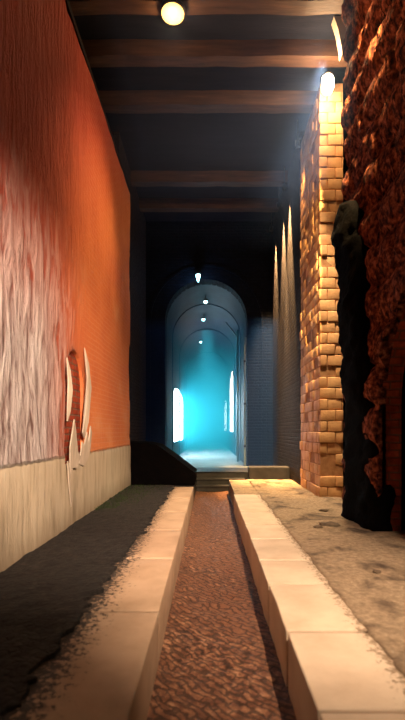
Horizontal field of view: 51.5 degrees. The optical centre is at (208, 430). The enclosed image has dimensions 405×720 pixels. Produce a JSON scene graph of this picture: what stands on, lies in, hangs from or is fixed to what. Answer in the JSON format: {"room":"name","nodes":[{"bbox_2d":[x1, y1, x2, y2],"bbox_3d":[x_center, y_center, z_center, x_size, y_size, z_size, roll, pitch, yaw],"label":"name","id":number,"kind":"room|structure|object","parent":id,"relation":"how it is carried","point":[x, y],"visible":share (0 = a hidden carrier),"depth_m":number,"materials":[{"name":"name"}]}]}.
{"room":"underground passage","nodes":[
{"label":"underground passage","id":0,"kind":"room"},
{"bbox_2d":[0,0,130,572],"bbox_3d":[-1.461,-1.675,1.850,0.085,5.350,11.700,0,0,0],"label":"wall","id":1,"kind":"structure","parent":0,"point":[41,269],"depth_m":3.92,"materials":[{"name":"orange paint"}]},
{"bbox_2d":[66,358,72,420],"bbox_3d":[-1.417,-0.420,4.250,0.042,0.640,0.120,0,0,0],"label":"flap","id":2,"kind":"object","parent":1,"relation":"attached to","point":[69,387],"visible":1,"depth_m":4.26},
{"bbox_2d":[64,351,79,463],"bbox_3d":[-1.525,-0.250,4.550,0.070,1.500,0.900,0,0,0],"label":"brick wall","id":3,"kind":"structure","parent":1,"relation":"attached to","point":[75,406],"depth_m":4.58,"materials":[{"name":"red brick"}]},
{"bbox_2d":[69,419,80,474],"bbox_3d":[-1.399,0.180,4.410,0.062,0.600,0.380,0,0,0],"label":"flap","id":4,"kind":"object","parent":1,"relation":"attached to","point":[74,456],"visible":0.97,"depth_m":4.32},
{"bbox_2d":[79,426,91,465],"bbox_3d":[-1.417,0.170,4.820,0.028,0.460,0.440,0,0,1],"label":"flap","id":5,"kind":"object","parent":1,"relation":"attached to","point":[85,448],"visible":0.98,"depth_m":4.82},
{"bbox_2d":[82,348,91,437],"bbox_3d":[-1.399,-0.435,4.800,0.061,1.030,0.200,0,0,0],"label":"flap","id":6,"kind":"object","parent":1,"relation":"attached to","point":[87,369],"visible":1,"depth_m":4.79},
{"bbox_2d":[65,0,130,193],"bbox_3d":[-1.770,-4.385,1.860,0.660,0.070,11.720,0,0,0],"label":"trim ledge","id":7,"kind":"object","parent":1,"relation":"on","point":[69,10],"visible":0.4,"depth_m":5.06,"materials":[{"name":"paint"}]},
{"bbox_2d":[0,485,174,719],"bbox_3d":[-1.048,0.994,1.810,0.903,0.056,11.620,0,0,0],"label":"ground","id":8,"kind":"structure","parent":0,"point":[44,594],"depth_m":2.72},
{"bbox_2d":[95,484,163,509],"bbox_3d":[-1.079,0.963,6.395,0.701,0.045,2.416,0,0,0],"label":"moss","id":9,"kind":"object","parent":8,"relation":"on","point":[143,485],"visible":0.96,"depth_m":6.19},
{"bbox_2d":[129,257,129,438],"bbox_3d":[-1.776,-1.675,7.710,0.648,5.350,0.100,0,0,0],"label":"wall","id":10,"kind":"structure","parent":0,"point":[129,257],"depth_m":7.67,"materials":[{"name":"paint"}]},
{"bbox_2d":[114,132,145,440],"bbox_3d":[-1.700,-2.175,9.450,0.100,7.150,3.500,0,0,0],"label":"wall","id":11,"kind":"structure","parent":0,"point":[137,218],"depth_m":9.56,"materials":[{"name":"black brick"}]},
{"bbox_2d":[166,324,194,454],"bbox_3d":[-1.200,-0.990,22.675,0.100,3.820,22.650,0,0,0],"label":"wall","id":12,"kind":"structure","parent":0,"point":[169,337],"depth_m":14.86,"materials":[{"name":"grey paint"}]},
{"bbox_2d":[174,388,183,441],"bbox_3d":[-1.200,-0.610,16.500,0.080,2.019,5.439,0,0,0],"label":"window","id":13,"kind":"structure","parent":12,"relation":"in","point":[176,391],"depth_m":16.40,"materials":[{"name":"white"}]},
{"bbox_2d":[172,304,240,459],"bbox_3d":[-0.075,-1.538,13.200,2.190,4.915,0.160,0,0,0],"label":"trim","id":14,"kind":"structure","parent":12,"relation":"attached to","point":[200,305],"depth_m":13.12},
{"bbox_2d":[179,329,234,454],"bbox_3d":[-0.075,-1.538,16.400,2.190,4.915,0.160,0,0,0],"label":"trim","id":15,"kind":"structure","parent":12,"relation":"attached to","point":[201,329],"depth_m":16.32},
{"bbox_2d":[186,352,228,448],"bbox_3d":[-0.075,-1.538,21.200,2.190,4.915,0.160,0,0,0],"label":"trim","id":16,"kind":"structure","parent":12,"relation":"attached to","point":[203,352],"depth_m":21.12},
{"bbox_2d":[190,367,225,445],"bbox_3d":[-0.075,-1.538,26.000,2.190,4.915,0.160,0,0,0],"label":"trim","id":17,"kind":"structure","parent":12,"relation":"attached to","point":[202,367],"depth_m":25.92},
{"bbox_2d":[167,284,245,394],"bbox_3d":[-0.075,-3.438,22.675,2.150,1.075,22.650,0,0,0],"label":"ceiling","id":18,"kind":"structure","parent":0,"point":[190,322],"depth_m":15.36,"materials":[{"name":"grey paint"}]},
{"bbox_2d":[195,382,220,441],"bbox_3d":[-0.100,-1.600,34.050,3.000,5.200,0.100,0,0,0],"label":"wall","id":19,"kind":"structure","parent":0,"point":[207,394],"depth_m":34.00,"materials":[{"name":"blue paint"}]},
{"bbox_2d":[146,221,272,465],"bbox_3d":[0.125,-2.390,11.200,3.750,6.620,0.400,0,0,0],"label":"wall","id":20,"kind":"structure","parent":0,"point":[245,248],"depth_m":11.00,"materials":[{"name":"paint"}]},
{"bbox_2d":[195,271,200,281],"bbox_3d":[-0.280,-3.981,10.857,0.150,0.302,0.265,0,0,0],"label":"lamp","id":21,"kind":"object","parent":20,"relation":"attached to","point":[198,273],"visible":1,"depth_m":10.76,"materials":[{"name":"glass"}]},
{"bbox_2d":[149,264,263,465],"bbox_3d":[-0.075,-1.715,10.980,3.000,5.270,0.040,0,0,0],"label":"trim","id":22,"kind":"structure","parent":20,"relation":"attached to","point":[203,265],"depth_m":10.96,"materials":[{"name":"brick"}]},
{"bbox_2d":[74,14,345,220],"bbox_3d":[0.200,-5.620,3.600,4.800,0.260,15.200,0,0,0],"label":"ceiling","id":23,"kind":"structure","parent":0,"point":[157,141],"depth_m":7.33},
{"bbox_2d":[69,0,343,15],"bbox_3d":[0.200,-5.379,5.219,4.580,0.262,0.192,0,0,0],"label":"ceiling beam","id":24,"kind":"structure","parent":23,"relation":"attached to","point":[79,7],"depth_m":5.21,"materials":[{"name":"brown wood"}]},
{"bbox_2d":[160,0,184,24],"bbox_3d":[-0.450,-5.210,5.220,0.310,0.100,0.310,0,0,0],"label":"ceiling lamp","id":25,"kind":"object","parent":24,"relation":"attached to","point":[172,12],"visible":1,"depth_m":5.18,"materials":[{"name":"glass"}]},
{"bbox_2d":[98,90,317,113],"bbox_3d":[-0.025,-5.381,6.858,4.130,0.260,0.193,0,0,0],"label":"ceiling beam","id":26,"kind":"structure","parent":23,"relation":"attached to","point":[123,101],"depth_m":6.77,"materials":[{"name":"brown wood"}]},
{"bbox_2d":[139,198,278,211],"bbox_3d":[-0.215,-5.381,9.999,3.750,0.252,0.195,0,0,0],"label":"ceiling beam","id":27,"kind":"structure","parent":23,"relation":"attached to","point":[145,204],"depth_m":9.91,"materials":[{"name":"brown wood"}]},
{"bbox_2d":[131,170,287,186],"bbox_3d":[-0.215,-5.380,8.952,3.750,0.258,0.206,0,0,0],"label":"ceiling beam","id":28,"kind":"structure","parent":23,"relation":"attached to","point":[139,178],"depth_m":8.86,"materials":[{"name":"brown wood"}]},
{"bbox_2d":[82,39,346,67],"bbox_3d":[0.200,-5.381,5.980,4.580,0.264,0.203,0,0,0],"label":"ceiling beam","id":29,"kind":"structure","parent":23,"relation":"attached to","point":[315,53],"depth_m":5.89,"materials":[{"name":"brown wood"}]},
{"bbox_2d":[277,187,280,208],"bbox_3d":[1.560,-5.250,9.400,0.090,0.500,0.090,0,0,0],"label":"spot lamp","id":30,"kind":"object","parent":23,"relation":"attached to","point":[278,202],"visible":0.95,"depth_m":9.38,"materials":[{"name":"metal"}]},
{"bbox_2d":[282,166,285,190],"bbox_3d":[1.560,-5.250,8.700,0.090,0.500,0.090,0,0,0],"label":"spot lamp","id":31,"kind":"object","parent":23,"relation":"attached to","point":[284,183],"visible":1,"depth_m":8.69,"materials":[{"name":"metal"}]},
{"bbox_2d":[295,119,299,148],"bbox_3d":[1.560,-5.250,7.400,0.090,0.500,0.090,0,0,0],"label":"spot lamp","id":32,"kind":"object","parent":23,"relation":"attached to","point":[297,141],"visible":1,"depth_m":7.38,"materials":[{"name":"metal"}]},
{"bbox_2d":[331,16,346,60],"bbox_3d":[1.735,-5.235,5.610,0.170,0.500,0.120,0,0,0],"label":"stone corbel","id":33,"kind":"object","parent":23,"relation":"attached to","point":[339,29],"visible":0.74,"depth_m":5.55,"materials":[{"name":"paint"}]},
{"bbox_2d":[180,442,247,484],"bbox_3d":[-0.010,1.110,21.700,3.380,0.380,24.600,0,0,0],"label":"floor","id":34,"kind":"structure","parent":0,"point":[199,454],"depth_m":12.67,"materials":[{"name":"stone"}]},
{"bbox_2d":[225,322,238,461],"bbox_3d":[0.685,-1.177,12.600,0.405,4.194,0.055,0,0,0],"label":"drain pipe","id":35,"kind":"object","parent":34,"relation":"on","point":[237,335],"visible":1,"depth_m":12.58,"materials":[{"name":"grey metal"}]},
{"bbox_2d":[244,337,245,466],"bbox_3d":[0.934,-0.756,10.904,0.075,3.352,0.075,0,0,0],"label":"drain pipe","id":36,"kind":"object","parent":34,"relation":"on","point":[245,337],"visible":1,"depth_m":10.88,"materials":[{"name":"grey metal"}]},
{"bbox_2d":[147,491,296,719],"bbox_3d":[0.055,1.304,2.550,0.710,0.063,13.100,0,0,0],"label":"floor","id":37,"kind":"structure","parent":0,"point":[218,660],"depth_m":2.62,"materials":[{"name":"gravel"}]},
{"bbox_2d":[221,325,245,462],"bbox_3d":[1.050,-0.990,22.675,0.100,3.820,22.650,0,0,0],"label":"wall","id":38,"kind":"structure","parent":0,"point":[224,397],"depth_m":15.85,"materials":[{"name":"blue paint"}]},
{"bbox_2d":[223,402,224,430],"bbox_3d":[1.050,-0.950,26.750,0.080,1.939,5.539,0,0,0],"label":"window","id":39,"kind":"structure","parent":38,"relation":"in","point":[224,402],"depth_m":28.72,"materials":[{"name":"beige"}]},
{"bbox_2d":[229,370,232,431],"bbox_3d":[1.050,-1.350,19.300,0.080,2.839,3.839,0,0,0],"label":"window","id":40,"kind":"structure","parent":38,"relation":"in","point":[231,373],"depth_m":19.29,"materials":[{"name":"beige glass"}]},
{"bbox_2d":[229,480,258,507],"bbox_3d":[0.655,1.165,7.630,0.490,0.330,1.940,0,0,0],"label":"curb","id":41,"kind":"structure","parent":0,"point":[235,486],"depth_m":7.43,"materials":[{"name":"beige stone"}]},
{"bbox_2d":[273,131,304,484],"bbox_3d":[1.885,-2.250,9.440,0.430,6.500,3.520,0,0,0],"label":"wall","id":42,"kind":"structure","parent":0,"point":[286,222],"depth_m":8.93,"materials":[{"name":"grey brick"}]},
{"bbox_2d":[247,479,404,675],"bbox_3d":[1.359,0.981,2.300,1.183,0.083,12.600,0,0,0],"label":"ground","id":43,"kind":"structure","parent":0,"point":[346,555],"depth_m":3.34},
{"bbox_2d":[299,83,343,496],"bbox_3d":[1.828,-2.108,6.964,0.378,6.225,1.374,0,0,0],"label":"brick pillar","id":44,"kind":"structure","parent":43,"relation":"on","point":[321,152],"depth_m":6.31,"materials":[{"name":"brick"}]},
{"bbox_2d":[321,71,333,94],"bbox_3d":[1.757,-4.982,6.095,0.179,0.285,0.366,0,0,37],"label":"wall lamp","id":45,"kind":"object","parent":44,"relation":"attached to","point":[327,84],"visible":1,"depth_m":5.96,"materials":[{"name":"glass"}]},
{"bbox_2d":[319,521,340,526],"bbox_3d":[1.273,0.975,4.420,0.219,0.032,0.155,0,0,0],"label":"stone","id":46,"kind":"object","parent":43,"relation":"on","point":[330,523],"visible":1,"depth_m":4.38,"materials":[{"name":"brown stone"}]},
{"bbox_2d":[331,200,395,531],"bbox_3d":[1.707,-0.810,4.617,0.499,3.620,1.076,0,0,0],"label":"stone pier","id":47,"kind":"object","parent":43,"relation":"on","point":[361,504],"visible":0.71,"depth_m":4.52,"materials":[{"name":"black stone"}]},
{"bbox_2d":[340,76,348,487],"bbox_3d":[2.330,-2.250,6.560,0.540,6.500,0.120,0,0,0],"label":"wall","id":48,"kind":"structure","parent":0,"point":[345,167],"depth_m":6.50,"materials":[{"name":"brick"}]},
{"bbox_2d":[341,0,404,499],"bbox_3d":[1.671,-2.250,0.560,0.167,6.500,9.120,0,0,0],"label":"wall","id":49,"kind":"structure","parent":0,"point":[361,116],"depth_m":4.15,"materials":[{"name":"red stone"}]},
{"bbox_2d":[382,299,404,530],"bbox_3d":[1.805,-0.285,3.050,0.190,2.570,2.684,0,0,0],"label":"lining","id":50,"kind":"object","parent":49,"relation":"attached to","point":[397,360],"visible":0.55,"depth_m":4.15,"materials":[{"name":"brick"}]},
{"bbox_2d":[386,225,404,530],"bbox_3d":[2.750,-0.600,4.330,1.700,3.200,0.340,0,0,0],"label":"wall","id":51,"kind":"structure","parent":0,"point":[403,382],"depth_m":4.16,"materials":[{"name":"black stone"}]},
{"bbox_3d":[0.100,1.415,3.600,3.800,0.170,15.200,0,0,0],"label":"floor","id":52,"kind":"structure","parent":0,"visible":0},
{"bbox_2d":[3,613,157,719],"bbox_3d":[-0.600,1.165,1.845,0.644,0.333,0.946,0,0,0],"label":"curb stone","id":53,"kind":"object","parent":52,"relation":"on","point":[106,668],"visible":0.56,"depth_m":1.76,"materials":[{"name":"beige stone"}]},
{"bbox_2d":[83,559,172,661],"bbox_3d":[-0.601,1.166,2.815,0.644,0.334,0.946,0,0,0],"label":"curb stone","id":54,"kind":"object","parent":52,"relation":"on","point":[136,585],"visible":0.34,"depth_m":2.69,"materials":[{"name":"beige stone"}]},
{"bbox_2d":[124,530,180,592],"bbox_3d":[-0.600,1.164,3.775,0.643,0.334,0.926,0,0,0],"label":"curb stone","id":55,"kind":"object","parent":52,"relation":"on","point":[155,544],"visible":0.3,"depth_m":3.67,"materials":[{"name":"beige stone"}]},
{"bbox_2d":[144,512,185,556],"bbox_3d":[-0.600,1.165,4.725,0.643,0.335,0.926,0,0,0],"label":"curb stone","id":56,"kind":"object","parent":52,"relation":"on","point":[162,520],"visible":0.37,"depth_m":4.64,"materials":[{"name":"beige stone"}]},
{"bbox_2d":[156,499,189,534],"bbox_3d":[-0.600,1.165,5.700,0.644,0.336,0.976,0,0,0],"label":"curb stone","id":57,"kind":"object","parent":52,"relation":"on","point":[170,505],"visible":0.36,"depth_m":5.57,"materials":[{"name":"beige stone"}]},
{"bbox_2d":[167,487,192,515],"bbox_3d":[-0.600,1.165,6.875,0.644,0.335,1.326,0,0,0],"label":"curb stone","id":58,"kind":"object","parent":52,"relation":"on","point":[177,492],"visible":0.34,"depth_m":6.73,"materials":[{"name":"beige stone"}]},
{"bbox_2d":[175,482,195,501],"bbox_3d":[-0.600,1.170,8.280,0.640,0.320,1.440,0,0,0],"label":"trim","id":59,"kind":"structure","parent":52,"relation":"on","point":[193,486],"depth_m":7.78,"materials":[{"name":"stone"}]},
{"bbox_2d":[196,485,228,491],"bbox_3d":[0.255,1.236,9.100,1.070,0.127,0.199,0,0,0],"label":"stone step","id":60,"kind":"structure","parent":52,"relation":"on","point":[200,488],"depth_m":9.02,"materials":[{"name":"stone"}]},
{"bbox_2d":[196,478,244,484],"bbox_3d":[0.255,1.173,9.300,1.070,0.254,0.199,0,0,0],"label":"stone step","id":61,"kind":"structure","parent":52,"relation":"on","point":[200,481],"depth_m":9.22,"materials":[{"name":"stone"}]},
{"bbox_2d":[234,494,264,521],"bbox_3d":[0.655,1.165,6.275,0.535,0.334,0.726,0,0,0],"label":"curb stone","id":62,"kind":"object","parent":52,"relation":"on","point":[237,497],"visible":0.34,"depth_m":6.23,"materials":[{"name":"beige stone"}]},
{"bbox_2d":[237,502,271,533],"bbox_3d":[0.655,1.164,5.550,0.532,0.334,0.676,0,0,0],"label":"curb stone","id":63,"kind":"object","parent":52,"relation":"on","point":[241,506],"visible":0.35,"depth_m":5.50,"materials":[{"name":"beige stone"}]},
{"bbox_2d":[241,512,281,547],"bbox_3d":[0.656,1.165,4.850,0.534,0.333,0.676,0,0,0],"label":"curb stone","id":64,"kind":"object","parent":52,"relation":"on","point":[247,518],"visible":0.34,"depth_m":4.80,"materials":[{"name":"beige stone"}]},
{"bbox_2d":[248,466,289,478],"bbox_3d":[1.240,1.020,8.785,0.840,0.560,0.330,0,0,0],"label":"wall","id":65,"kind":"structure","parent":52,"relation":"on","point":[254,472],"depth_m":8.62,"materials":[{"name":"stone"}]},
{"bbox_2d":[245,525,293,566],"bbox_3d":[0.654,1.164,4.200,0.536,0.335,0.576,0,0,0],"label":"curb stone","id":66,"kind":"object","parent":52,"relation":"on","point":[251,531],"visible":0.34,"depth_m":4.17,"materials":[{"name":"beige stone"}]},
{"bbox_2d":[251,539,311,594],"bbox_3d":[0.656,1.164,3.580,0.534,0.334,0.616,0,0,0],"label":"curb stone","id":67,"kind":"object","parent":52,"relation":"on","point":[261,549],"visible":0.27,"depth_m":3.51,"materials":[{"name":"beige stone"}]},
{"bbox_2d":[259,561,327,625],"bbox_3d":[0.654,1.166,3.005,0.533,0.335,0.486,0,0,0],"label":"curb stone","id":68,"kind":"object","parent":52,"relation":"on","point":[270,572],"visible":0.33,"depth_m":2.95,"materials":[{"name":"beige stone"}]},
{"bbox_2d":[269,585,367,686],"bbox_3d":[0.655,1.165,2.425,0.534,0.334,0.626,0,0,0],"label":"curb stone","id":69,"kind":"object","parent":52,"relation":"on","point":[292,608],"visible":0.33,"depth_m":2.33,"materials":[{"name":"beige stone"}]},
{"bbox_2d":[288,633,404,719],"bbox_3d":[0.657,1.165,1.800,0.534,0.333,0.576,0,0,0],"label":"curb stone","id":70,"kind":"object","parent":52,"relation":"on","point":[329,673],"visible":0.74,"depth_m":1.75,"materials":[{"name":"beige stone"}]},
{"bbox_2d":[320,714,404,719],"bbox_3d":[0.654,1.165,1.200,0.535,0.334,0.576,0,0,0],"label":"curb stone","id":71,"kind":"object","parent":52,"relation":"on","point":[323,716],"visible":1,"depth_m":1.47,"materials":[{"name":"beige stone"}]},
{"bbox_3d":[-1.327,1.167,2.500,0.845,0.326,13.000,0,0,0],"label":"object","id":72,"kind":"structure","parent":0,"visible":0},
{"bbox_2d":[130,441,196,484],"bbox_3d":[-0.946,0.600,8.225,1.389,0.799,0.950,0,0,0],"label":"parapet","id":73,"kind":"object","parent":72,"relation":"on","point":[153,463],"visible":0.82,"depth_m":7.75,"materials":[{"name":"black stone"}]}
]}

